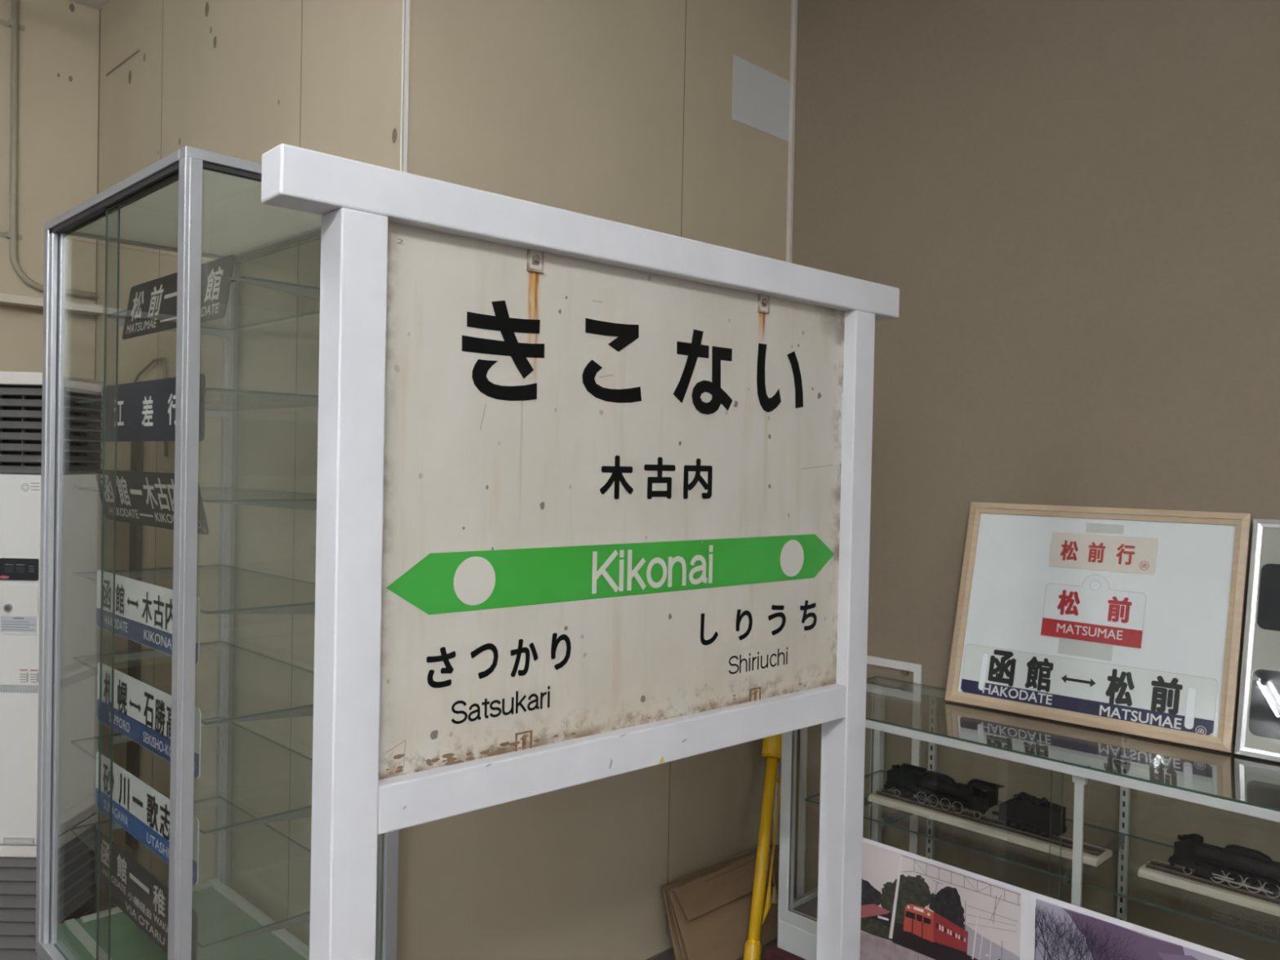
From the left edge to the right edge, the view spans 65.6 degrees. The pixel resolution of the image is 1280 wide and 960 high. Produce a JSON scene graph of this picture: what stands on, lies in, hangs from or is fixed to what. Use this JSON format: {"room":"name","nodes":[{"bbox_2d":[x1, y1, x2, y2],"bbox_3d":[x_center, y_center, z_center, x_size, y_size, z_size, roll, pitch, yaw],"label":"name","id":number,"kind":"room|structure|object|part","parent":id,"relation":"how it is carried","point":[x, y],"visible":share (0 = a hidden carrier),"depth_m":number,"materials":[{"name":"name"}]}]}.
{"room":"railway museum","nodes":[
{"label":"railway museum","id":0,"kind":"room"},
{"bbox_2d":[0,0,99,379],"bbox_3d":[-2.643,-0.244,3.945,0.121,3.470,1.034,2,1,45],"label":"wall","id":1,"kind":"structure","parent":0,"point":[57,140],"depth_m":4.05,"materials":[{"name":"brown paint"}]},
{"bbox_2d":[0,0,97,298],"bbox_3d":[-2.397,-1.368,4.042,0.037,1.214,0.357,2,1,45],"label":"conduit pipe","id":2,"kind":"object","parent":1,"relation":"attached to","point":[13,23],"visible":0.96,"depth_m":3.94,"materials":[{"name":"metal"}]},
{"bbox_2d":[0,293,102,315],"bbox_3d":[-2.591,-0.712,3.825,0.100,0.032,0.932,2,1,45],"label":"trim","id":3,"kind":"structure","parent":1,"relation":"attached to","point":[10,300],"depth_m":3.98,"materials":[{"name":"beige paint"}]},
{"bbox_2d":[68,0,110,9],"bbox_3d":[-2.438,-1.985,1.025,27.000,0.100,20.000,2,1,45],"label":"ceiling","id":4,"kind":"structure","parent":0,"point":[96,4],"depth_m":4.11,"materials":[{"name":"white paint"}]},
{"bbox_2d":[94,0,396,946],"bbox_3d":[-1.434,-0.211,3.402,2.362,3.470,0.101,2,1,45],"label":"wall","id":5,"kind":"structure","parent":0,"point":[242,79],"depth_m":3.12,"materials":[{"name":"brown paint"}]},
{"bbox_2d":[125,356,168,848],"bbox_3d":[-1.845,0.481,3.719,0.346,1.861,0.023,2,1,45],"label":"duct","id":6,"kind":"object","parent":5,"relation":"attached to","point":[136,447],"visible":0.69,"depth_m":3.79,"materials":[{"name":"grey"}]},
{"bbox_2d":[94,884,777,959],"bbox_3d":[-2.512,1.584,1.074,27.000,0.100,20.000,2,1,45],"label":"floor","id":7,"kind":"structure","parent":0,"point":[103,898],"depth_m":3.38,"materials":[{"name":"plastic"}]},
{"bbox_2d":[0,371,104,959],"bbox_3d":[-2.158,0.584,3.265,0.608,1.856,0.337,1,1,0],"label":"air conditioner","id":8,"kind":"object","parent":7,"relation":"on","point":[20,393],"visible":0.76,"depth_m":3.13,"materials":[{"name":"grey"}]},
{"bbox_3d":[-1.946,1.132,3.112,0.095,0.020,0.007,1,1,0],"label":"pull handle","id":9,"kind":"part","parent":8,"relation":"part of","materials":[{"name":"grey plastic"}]},
{"bbox_3d":[-1.941,0.405,3.104,0.120,0.155,0.005,1,1,0],"label":"key door","id":10,"kind":"part","parent":8,"relation":"part of","materials":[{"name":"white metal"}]},
{"bbox_2d":[19,669,38,682],"bbox_3d":[-1.911,0.614,3.108,0.059,0.041,0.001,1,1,0],"label":"print","id":11,"kind":"object","parent":8,"relation":"on","point":[37,674],"depth_m":3.11},
{"bbox_3d":[-2.154,0.557,3.271,0.600,1.162,0.325,1,1,0],"label":"panel","id":12,"kind":"part","parent":8,"relation":"part of","materials":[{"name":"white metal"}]},
{"bbox_2d":[35,146,399,959],"bbox_3d":[-1.146,0.400,2.642,1.031,2.220,0.540,2,1,45],"label":"tall cabinet","id":13,"kind":"object","parent":7,"relation":"on","point":[193,203],"visible":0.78,"depth_m":2.67,"materials":[{"name":"silver metal"}]},
{"bbox_3d":[-1.659,0.301,2.797,0.081,2.003,0.036,2,1,45],"label":"corner post","id":14,"kind":"part","parent":13,"relation":"part of","materials":[{"name":"silver metal"}]},
{"bbox_3d":[-1.477,0.314,2.629,0.504,1.988,0.005,2,1,45],"label":"sliding door","id":15,"kind":"part","parent":13,"relation":"part of","materials":[{"name":"clear glass"}]},
{"bbox_3d":[-1.164,0.325,2.300,0.504,1.988,0.005,2,1,45],"label":"sliding door","id":16,"kind":"part","parent":13,"relation":"part of","materials":[{"name":"clear glass"}]},
{"bbox_3d":[-1.500,0.308,2.994,0.005,1.988,0.468,2,1,45],"label":"glass","id":17,"kind":"part","parent":13,"relation":"part of","materials":[{"name":"grey"}]},
{"bbox_2d":[94,828,197,959],"bbox_3d":[-1.201,1.003,2.389,0.680,0.150,0.004,2,1,45],"label":"plate","id":18,"kind":"object","parent":13,"relation":"attached to","point":[139,894],"visible":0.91,"depth_m":2.40,"materials":[{"name":"metal"}]},
{"bbox_2d":[95,751,199,884],"bbox_3d":[-1.196,0.798,2.386,0.680,0.146,0.004,2,1,45],"label":"plate","id":19,"kind":"object","parent":13,"relation":"attached to","point":[140,809],"visible":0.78,"depth_m":2.39,"materials":[{"name":"white metal"}]},
{"bbox_2d":[96,569,199,665],"bbox_3d":[-1.196,0.320,2.389,0.680,0.150,0.004,2,1,45],"label":"plate","id":20,"kind":"object","parent":13,"relation":"attached to","point":[144,611],"visible":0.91,"depth_m":2.40,"materials":[{"name":"white metal"}]},
{"bbox_2d":[97,662,200,778],"bbox_3d":[-1.190,0.563,2.381,0.680,0.152,0.004,2,1,45],"label":"plate","id":21,"kind":"object","parent":13,"relation":"attached to","point":[142,712],"visible":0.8,"depth_m":2.40,"materials":[{"name":"white metal"}]},
{"bbox_2d":[122,272,177,339],"bbox_3d":[-1.237,-0.437,2.526,0.378,0.134,0.024,2,1,45],"label":"plate","id":22,"kind":"object","parent":13,"relation":"attached to","point":[152,306],"depth_m":2.53,"materials":[{"name":"metal"}]},
{"bbox_2d":[94,469,208,534],"bbox_3d":[-1.186,0.046,2.387,0.678,0.132,0.032,2,1,45],"label":"plate","id":23,"kind":"object","parent":13,"relation":"attached to","point":[143,498],"visible":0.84,"depth_m":2.40,"materials":[{"name":"metal"}]},
{"bbox_2d":[102,373,204,441],"bbox_3d":[-1.173,-0.165,2.369,0.665,0.145,0.004,2,1,45],"label":"plate","id":24,"kind":"object","parent":13,"relation":"attached to","point":[146,410],"visible":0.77,"depth_m":2.38,"materials":[{"name":"black metal"}]},
{"bbox_3d":[-1.436,1.016,3.027,0.012,0.020,0.324,2,1,45],"label":"shelf arm","id":25,"kind":"part","parent":13,"relation":"part of","materials":[{"name":"silver metal"}]},
{"bbox_3d":[-1.430,0.764,3.024,0.012,0.020,0.324,2,1,45],"label":"shelf arm","id":26,"kind":"part","parent":13,"relation":"part of","materials":[{"name":"silver metal"}]},
{"bbox_3d":[-1.425,0.524,3.020,0.012,0.020,0.324,2,1,45],"label":"shelf arm","id":27,"kind":"part","parent":13,"relation":"part of","materials":[{"name":"silver metal"}]},
{"bbox_3d":[-1.421,0.282,3.017,0.012,0.020,0.324,2,1,45],"label":"shelf arm","id":28,"kind":"part","parent":13,"relation":"part of","materials":[{"name":"silver metal"}]},
{"bbox_3d":[-1.166,1.335,2.656,1.030,0.040,0.540,2,1,45],"label":"rail","id":29,"kind":"part","parent":13,"relation":"part of","materials":[{"name":"silver metal"}]},
{"bbox_3d":[-1.405,-0.459,3.007,0.012,0.020,0.324,2,1,45],"label":"shelf arm","id":30,"kind":"part","parent":13,"relation":"part of","materials":[{"name":"clear glass"}]},
{"bbox_3d":[-1.124,-0.698,2.628,1.030,0.022,0.540,2,1,45],"label":"frame","id":31,"kind":"part","parent":13,"relation":"part of","materials":[{"name":"silver metal"}]},
{"bbox_3d":[-0.969,0.325,2.112,0.037,2.003,0.036,2,1,45],"label":"corner post","id":32,"kind":"part","parent":13,"relation":"part of","materials":[{"name":"silver metal"}]},
{"bbox_2d":[70,795,311,948],"bbox_3d":[-1.146,1.013,2.663,0.948,0.006,0.426,2,1,45],"label":"glass shelf","id":33,"kind":"object","parent":13,"relation":"attached to","point":[221,800],"depth_m":2.35,"materials":[{"name":"grey"}]},
{"bbox_2d":[71,715,312,834],"bbox_3d":[-1.141,0.761,2.659,0.948,0.006,0.426,2,1,45],"label":"glass shelf","id":34,"kind":"object","parent":13,"relation":"attached to","point":[306,811],"depth_m":2.34,"materials":[{"name":"grey"}]},
{"bbox_2d":[71,640,314,724],"bbox_3d":[-1.136,0.521,2.656,0.948,0.006,0.426,2,1,45],"label":"glass shelf","id":35,"kind":"object","parent":13,"relation":"attached to","point":[305,709],"depth_m":2.83,"materials":[{"name":"grey"}]},
{"bbox_2d":[73,564,315,613],"bbox_3d":[-1.131,0.279,2.652,0.948,0.006,0.426,2,1,45],"label":"glass shelf","id":36,"kind":"object","parent":13,"relation":"attached to","point":[220,568],"depth_m":2.85,"materials":[{"name":"grey"}]},
{"bbox_2d":[74,487,316,502],"bbox_3d":[-1.126,0.035,2.649,0.948,0.006,0.426,2,1,45],"label":"glass shelf","id":37,"kind":"object","parent":13,"relation":"attached to","point":[210,495],"depth_m":2.45,"materials":[{"name":"grey"}]},
{"bbox_2d":[75,387,318,411],"bbox_3d":[-1.121,-0.208,2.646,0.948,0.006,0.426,2,1,45],"label":"glass shelf","id":38,"kind":"object","parent":13,"relation":"attached to","point":[216,399],"depth_m":2.45,"materials":[{"name":"grey"}]},
{"bbox_3d":[-1.124,-0.700,2.628,0.958,0.013,0.468,2,1,45],"label":"panel","id":39,"kind":"part","parent":13,"relation":"part of","materials":[{"name":"white"}]},
{"bbox_2d":[106,275,319,330],"bbox_3d":[-1.090,-0.461,2.668,0.948,0.006,0.353,2,1,45],"label":"glass shelf","id":40,"kind":"object","parent":13,"relation":"attached to","point":[293,290],"depth_m":2.31,"materials":[{"name":"grey"}]},
{"bbox_3d":[-1.410,-0.206,3.010,0.012,0.020,0.324,2,1,45],"label":"shelf arm","id":41,"kind":"part","parent":13,"relation":"part of","materials":[{"name":"silver metal"}]},
{"bbox_2d":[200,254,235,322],"bbox_3d":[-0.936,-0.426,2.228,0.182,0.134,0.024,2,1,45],"label":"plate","id":42,"kind":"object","parent":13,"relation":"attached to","point":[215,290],"depth_m":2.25,"materials":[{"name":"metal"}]},
{"bbox_3d":[-1.320,0.303,3.171,0.036,2.003,0.036,2,1,45],"label":"corner post","id":43,"kind":"part","parent":13,"relation":"part of","materials":[{"name":"silver metal"}]},
{"bbox_3d":[-0.805,0.792,2.333,0.008,0.032,0.424,2,1,45],"label":"shelf arm","id":44,"kind":"part","parent":13,"relation":"part of","materials":[{"name":"grey"}]},
{"bbox_3d":[-0.800,0.552,2.329,0.008,0.032,0.424,2,1,45],"label":"shelf arm","id":45,"kind":"part","parent":13,"relation":"part of","materials":[{"name":"grey"}]},
{"bbox_3d":[-0.795,0.310,2.326,0.008,0.032,0.424,2,1,45],"label":"shelf arm","id":46,"kind":"part","parent":13,"relation":"part of","materials":[{"name":"grey"}]},
{"bbox_3d":[-0.785,-0.178,2.319,0.008,0.032,0.424,2,1,45],"label":"shelf arm","id":47,"kind":"part","parent":13,"relation":"part of","materials":[{"name":"grey"}]},
{"bbox_3d":[-0.790,0.066,2.323,0.008,0.032,0.424,2,1,45],"label":"shelf arm","id":48,"kind":"part","parent":13,"relation":"part of","materials":[{"name":"grey"}]},
{"bbox_3d":[-0.780,-0.431,2.316,0.008,0.032,0.424,2,1,45],"label":"shelf arm","id":49,"kind":"part","parent":13,"relation":"part of","materials":[{"name":"grey"}]},
{"bbox_3d":[-0.964,0.322,2.824,0.958,1.988,0.005,2,1,45],"label":"glass","id":50,"kind":"part","parent":13,"relation":"part of","materials":[{"name":"grey"}]},
{"bbox_3d":[-0.810,1.044,2.336,0.008,0.032,0.424,2,1,45],"label":"shelf arm","id":51,"kind":"part","parent":13,"relation":"part of","materials":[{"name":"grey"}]},
{"bbox_3d":[-0.790,0.333,2.289,0.005,1.988,0.468,2,1,45],"label":"glass","id":52,"kind":"part","parent":13,"relation":"part of","materials":[{"name":"grey"}]},
{"bbox_3d":[-0.615,0.327,2.470,0.036,2.003,0.036,2,1,45],"label":"corner post","id":53,"kind":"part","parent":13,"relation":"part of","materials":[{"name":"silver metal"}]},
{"bbox_2d":[261,143,899,959],"bbox_3d":[0.058,0.549,1.925,1.541,2.051,0.396,0,1,-42],"label":"station sign","id":54,"kind":"object","parent":7,"relation":"on","point":[593,494],"visible":1,"depth_m":1.80,"materials":[{"name":"white paint"}]},
{"bbox_3d":[-0.460,0.581,1.545,0.076,1.977,0.074,0,1,-42],"label":"post","id":55,"kind":"part","parent":54,"relation":"part of","materials":[{"name":"white metal"}]},
{"bbox_3d":[0.490,0.589,2.392,0.076,1.977,0.074,0,1,-42],"label":"post","id":56,"kind":"part","parent":54,"relation":"part of","materials":[{"name":"white paint"}]},
{"bbox_2d":[662,843,771,959],"bbox_3d":[0.300,1.442,3.389,0.088,0.239,0.572,2,1,45],"label":"cardboard sheet","id":57,"kind":"object","parent":7,"relation":"on","point":[673,932],"visible":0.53,"depth_m":3.21,"materials":[{"name":"brown cardboard"}]},
{"bbox_2d":[662,842,771,959],"bbox_3d":[0.299,1.444,3.415,0.079,0.235,0.578,2,1,45],"label":"cardboard sheet","id":58,"kind":"object","parent":7,"relation":"on","point":[770,842],"visible":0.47,"depth_m":3.34,"materials":[{"name":"brown cardboard"}]},
{"bbox_2d":[666,844,775,959],"bbox_3d":[0.320,1.444,3.381,0.098,0.237,0.575,2,1,45],"label":"cardboard sheet","id":59,"kind":"object","parent":7,"relation":"on","point":[685,957],"visible":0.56,"depth_m":3.19,"materials":[{"name":"brown cardboard"}]},
{"bbox_2d":[669,844,795,959],"bbox_3d":[0.335,1.437,3.343,0.128,0.254,0.570,2,1,45],"label":"cardboard box","id":60,"kind":"object","parent":7,"relation":"on","point":[712,910],"visible":0.64,"depth_m":3.27,"materials":[{"name":"brown cardboard"}]},
{"bbox_3d":[0.335,1.443,3.342,0.570,0.268,0.007,0,-25,-45],"label":"panel","id":61,"kind":"part","parent":60,"relation":"part of","materials":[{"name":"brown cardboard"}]},
{"bbox_2d":[768,850,777,903],"bbox_3d":[0.450,1.374,3.448,0.025,0.150,0.133,1,1,-13],"label":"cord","id":62,"kind":"object","parent":60,"relation":"hanging from","point":[774,900],"visible":0.77,"depth_m":3.40,"materials":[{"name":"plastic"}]},
{"bbox_3d":[0.454,1.349,3.460,0.017,0.100,0.113,1,1,-19],"label":"cord","id":63,"kind":"part","parent":62,"relation":"part of","materials":[{"name":"yellow plastic"}]},
{"bbox_2d":[742,733,782,959],"bbox_3d":[0.436,1.163,3.372,0.095,0.829,0.510,1,1,17],"label":"pole","id":64,"kind":"object","parent":7,"relation":"on","point":[771,745],"visible":0.62,"depth_m":3.32,"materials":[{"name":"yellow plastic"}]},
{"bbox_3d":[0.499,1.049,3.469,0.032,0.057,0.074,2,1,45],"label":"stay knob","id":65,"kind":"part","parent":64,"relation":"part of","materials":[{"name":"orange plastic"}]},
{"bbox_2d":[765,942,805,959],"bbox_3d":[1.240,1.515,2.545,1.872,0.152,0.563,2,1,45],"label":"plinth","id":66,"kind":"object","parent":7,"relation":"on","point":[773,952],"visible":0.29,"depth_m":2.98,"materials":[{"name":"red carpet"}]},
{"bbox_2d":[796,655,922,897],"bbox_3d":[0.749,1.085,3.437,0.473,0.967,0.010,2,1,45],"label":"metal frame","id":67,"kind":"object","parent":7,"relation":"on","point":[917,668],"visible":0.36,"depth_m":3.38,"materials":[{"name":"white metal"}]},
{"bbox_3d":[0.590,1.093,3.595,0.027,0.940,0.010,2,1,45],"label":"leg","id":68,"kind":"part","parent":67,"relation":"part of","materials":[{"name":"white metal"}]},
{"bbox_3d":[0.907,1.104,3.280,0.027,0.940,0.010,2,1,45],"label":"leg","id":69,"kind":"part","parent":67,"relation":"part of","materials":[{"name":"white metal"}]},
{"bbox_2d":[777,675,1279,959],"bbox_3d":[1.249,1.062,2.558,1.803,0.754,0.531,2,1,45],"label":"display case","id":70,"kind":"object","parent":7,"relation":"on","point":[797,917],"depth_m":2.79,"materials":[{"name":"grey metal"}]},
{"bbox_3d":[0.447,1.010,3.002,0.036,0.640,0.030,2,1,45],"label":"corner post","id":71,"kind":"part","parent":70,"relation":"part of","materials":[{"name":"grey metal"}]},
{"bbox_3d":[1.220,1.334,2.564,1.767,0.036,0.501,2,1,45],"label":"rail","id":72,"kind":"part","parent":70,"relation":"part of","materials":[{"name":"grey metal"}]},
{"bbox_3d":[0.618,0.993,3.185,0.005,0.603,0.471,2,1,45],"label":"glass","id":73,"kind":"part","parent":70,"relation":"part of","materials":[{"name":"grey"}]},
{"bbox_3d":[0.800,1.012,3.357,0.036,0.640,0.030,2,1,45],"label":"corner post","id":74,"kind":"part","parent":70,"relation":"part of","materials":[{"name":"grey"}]},
{"bbox_3d":[0.739,1.002,2.703,0.800,0.603,0.005,2,1,45],"label":"glass","id":75,"kind":"part","parent":70,"relation":"part of","materials":[{"name":"grey"}]},
{"bbox_2d":[859,837,1031,959],"bbox_3d":[0.788,1.197,2.639,0.497,0.368,0.002,2,1,45],"label":"print","id":76,"kind":"object","parent":70,"relation":"attached to","point":[914,907],"visible":0.98,"depth_m":2.65,"materials":[{"name":"paper"}]},
{"bbox_2d":[867,788,1112,866],"bbox_3d":[0.966,0.968,2.809,0.670,0.024,0.112,2,1,45],"label":"track base","id":77,"kind":"object","parent":70,"relation":"on","point":[1094,855],"visible":0.82,"depth_m":2.76,"materials":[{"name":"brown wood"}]},
{"bbox_2d":[883,763,1066,839],"bbox_3d":[0.940,0.904,2.837,0.530,0.100,0.070,2,1,45],"label":"locomotive","id":78,"kind":"object","parent":77,"relation":"on","point":[1024,810],"visible":1,"depth_m":2.80,"materials":[{"name":"black metal"}]},
{"bbox_3d":[0.865,0.934,2.911,0.168,0.011,0.052,2,1,45],"label":"rod","id":79,"kind":"part","parent":78,"relation":"part of","materials":[{"name":"brown"}]},
{"bbox_3d":[0.873,0.866,2.904,0.098,0.018,0.020,2,1,45],"label":"dome casing","id":80,"kind":"part","parent":78,"relation":"part of","materials":[{"name":"black metal"}]},
{"bbox_3d":[0.875,0.926,2.901,0.280,0.024,0.068,2,1,45],"label":"frame","id":81,"kind":"part","parent":78,"relation":"part of","materials":[{"name":"black metal"}]},
{"bbox_3d":[1.059,0.935,2.719,0.194,0.014,0.052,2,1,45],"label":"tender frame","id":82,"kind":"part","parent":78,"relation":"part of","materials":[{"name":"black metal"}]},
{"bbox_2d":[804,769,1279,944],"bbox_3d":[1.262,0.992,2.568,1.713,0.006,0.432,2,1,45],"label":"glass shelf","id":83,"kind":"object","parent":70,"relation":"attached to","point":[1124,835],"depth_m":2.71,"materials":[{"name":"grey"}]},
{"bbox_3d":[1.348,1.023,2.109,0.961,0.603,0.005,2,1,45],"label":"glass","id":84,"kind":"part","parent":70,"relation":"part of","materials":[{"name":"grey"}]},
{"bbox_3d":[1.257,0.702,2.553,1.803,0.022,0.531,2,1,45],"label":"frame","id":85,"kind":"part","parent":70,"relation":"part of","materials":[{"name":"grey"}]},
{"bbox_3d":[1.257,0.688,2.553,1.797,0.006,0.526,2,1,45],"label":"glass","id":86,"kind":"part","parent":70,"relation":"part of","materials":[{"name":"grey"}]},
{"bbox_2d":[945,502,1251,752],"bbox_3d":[1.265,0.379,2.808,0.760,0.602,0.164,2,1,43],"label":"picture frame","id":87,"kind":"object","parent":70,"relation":"on","point":[1124,620],"visible":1,"depth_m":2.77,"materials":[{"name":"brown wood"}]},
{"bbox_3d":[1.227,0.576,2.776,0.676,0.145,0.003,2,-13,43],"label":"long destination plate","id":88,"kind":"part","parent":87,"relation":"part of","materials":[{"name":"white plastic"}]},
{"bbox_3d":[1.278,0.362,2.803,0.270,0.191,0.001,2,-13,43],"label":"hanging name plate","id":89,"kind":"part","parent":87,"relation":"part of","materials":[{"name":"white plastic"}]},
{"bbox_3d":[1.313,0.207,2.824,0.284,0.102,0.003,2,-13,43],"label":"cream name plate","id":90,"kind":"part","parent":87,"relation":"part of","materials":[{"name":"beige plastic"}]},
{"bbox_2d":[1028,891,1244,959],"bbox_3d":[1.137,1.209,2.287,0.493,0.368,0.010,2,1,45],"label":"print","id":91,"kind":"object","parent":70,"relation":"attached to","point":[1059,930],"visible":1,"depth_m":2.35,"materials":[{"name":"paper"}]},
{"bbox_2d":[1137,858,1279,916],"bbox_3d":[1.518,0.986,2.288,0.662,0.024,0.110,2,1,45],"label":"track base","id":92,"kind":"object","parent":70,"relation":"on","point":[1158,871],"visible":0.84,"depth_m":2.39,"materials":[{"name":"white plastic"}]},
{"bbox_3d":[1.507,0.976,2.277,0.650,0.004,0.002,2,1,45],"label":"rail","id":93,"kind":"part","parent":92,"relation":"part of","materials":[{"name":"brown"}]},
{"bbox_3d":[1.529,0.976,2.300,0.650,0.004,0.002,2,1,45],"label":"rail","id":94,"kind":"part","parent":92,"relation":"part of","materials":[{"name":"brown"}]},
{"bbox_2d":[1168,833,1279,897],"bbox_3d":[1.512,0.923,2.294,0.530,0.100,0.070,2,1,45],"label":"locomotive","id":95,"kind":"object","parent":92,"relation":"on","point":[1236,863],"visible":1,"depth_m":2.38,"materials":[{"name":"black metal"}]},
{"bbox_3d":[1.447,0.945,2.359,0.280,0.024,0.068,2,1,45],"label":"frame","id":96,"kind":"part","parent":95,"relation":"part of","materials":[{"name":"black metal"}]},
{"bbox_3d":[1.431,0.953,2.374,0.152,0.011,0.052,2,1,45],"label":"rod","id":97,"kind":"part","parent":95,"relation":"part of","materials":[{"name":"silver metal"}]},
{"bbox_3d":[1.445,0.886,2.362,0.098,0.018,0.020,2,1,45],"label":"dome casing","id":98,"kind":"part","parent":95,"relation":"part of","materials":[{"name":"black metal"}]},
{"bbox_2d":[1234,518,1279,762],"bbox_3d":[1.819,0.403,2.274,0.760,0.588,0.144,2,1,43],"label":"picture frame","id":99,"kind":"object","parent":70,"relation":"on","point":[1258,722],"visible":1,"depth_m":2.50,"materials":[{"name":"silver metal"}]},
{"bbox_3d":[1.780,0.563,2.264,0.676,0.165,0.002,2,-12,43],"label":"dark plate","id":100,"kind":"part","parent":99,"relation":"part of","materials":[{"name":"black plastic"}]},
{"bbox_3d":[1.825,0.303,2.303,0.676,0.169,0.002,2,-12,43],"label":"dark plate","id":101,"kind":"part","parent":99,"relation":"part of","materials":[{"name":"black plastic"}]},
{"bbox_2d":[382,0,791,959],"bbox_3d":[-0.031,-0.179,3.169,0.101,3.470,1.745,2,1,45],"label":"wall","id":102,"kind":"structure","parent":0,"point":[620,111],"depth_m":2.99,"materials":[{"name":"brown paint"}]},
{"bbox_2d":[400,0,409,172],"bbox_3d":[-0.610,-0.182,2.520,0.014,3.470,0.013,2,1,45],"label":"trim","id":103,"kind":"structure","parent":102,"relation":"attached to","point":[406,3],"depth_m":2.50,"materials":[{"name":"white"}]},
{"bbox_2d":[645,946,673,959],"bbox_3d":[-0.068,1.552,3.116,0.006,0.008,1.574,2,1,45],"label":"baseboard","id":104,"kind":"structure","parent":102,"relation":"attached to","point":[671,948],"depth_m":3.25,"materials":[{"name":"brown plastic"}]},
{"bbox_2d":[732,54,789,142],"bbox_3d":[0.432,-1.349,3.522,0.002,0.220,0.321,2,1,45],"label":"paper sheet","id":105,"kind":"object","parent":102,"relation":"attached to","point":[760,97],"visible":1,"depth_m":3.52,"materials":[{"name":"grey paper"}]},
{"bbox_2d":[778,0,1279,959],"bbox_3d":[2.495,-0.108,1.806,5.409,3.470,0.120,2,1,45],"label":"wall","id":106,"kind":"structure","parent":0,"point":[1072,207],"depth_m":2.98,"materials":[{"name":"brown paint"}]},
{"bbox_2d":[772,0,798,844],"bbox_3d":[0.534,-0.174,3.655,0.018,3.470,0.020,2,1,45],"label":"trim","id":107,"kind":"structure","parent":106,"relation":"attached to","point":[794,2],"depth_m":3.63,"materials":[{"name":"beige paint"}]},
{"bbox_2d":[900,670,908,675],"bbox_3d":[0.881,0.640,3.309,0.026,0.026,0.012,2,1,45],"label":"peg","id":108,"kind":"object","parent":106,"relation":"attached to","point":[904,673],"visible":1,"depth_m":3.30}
]}

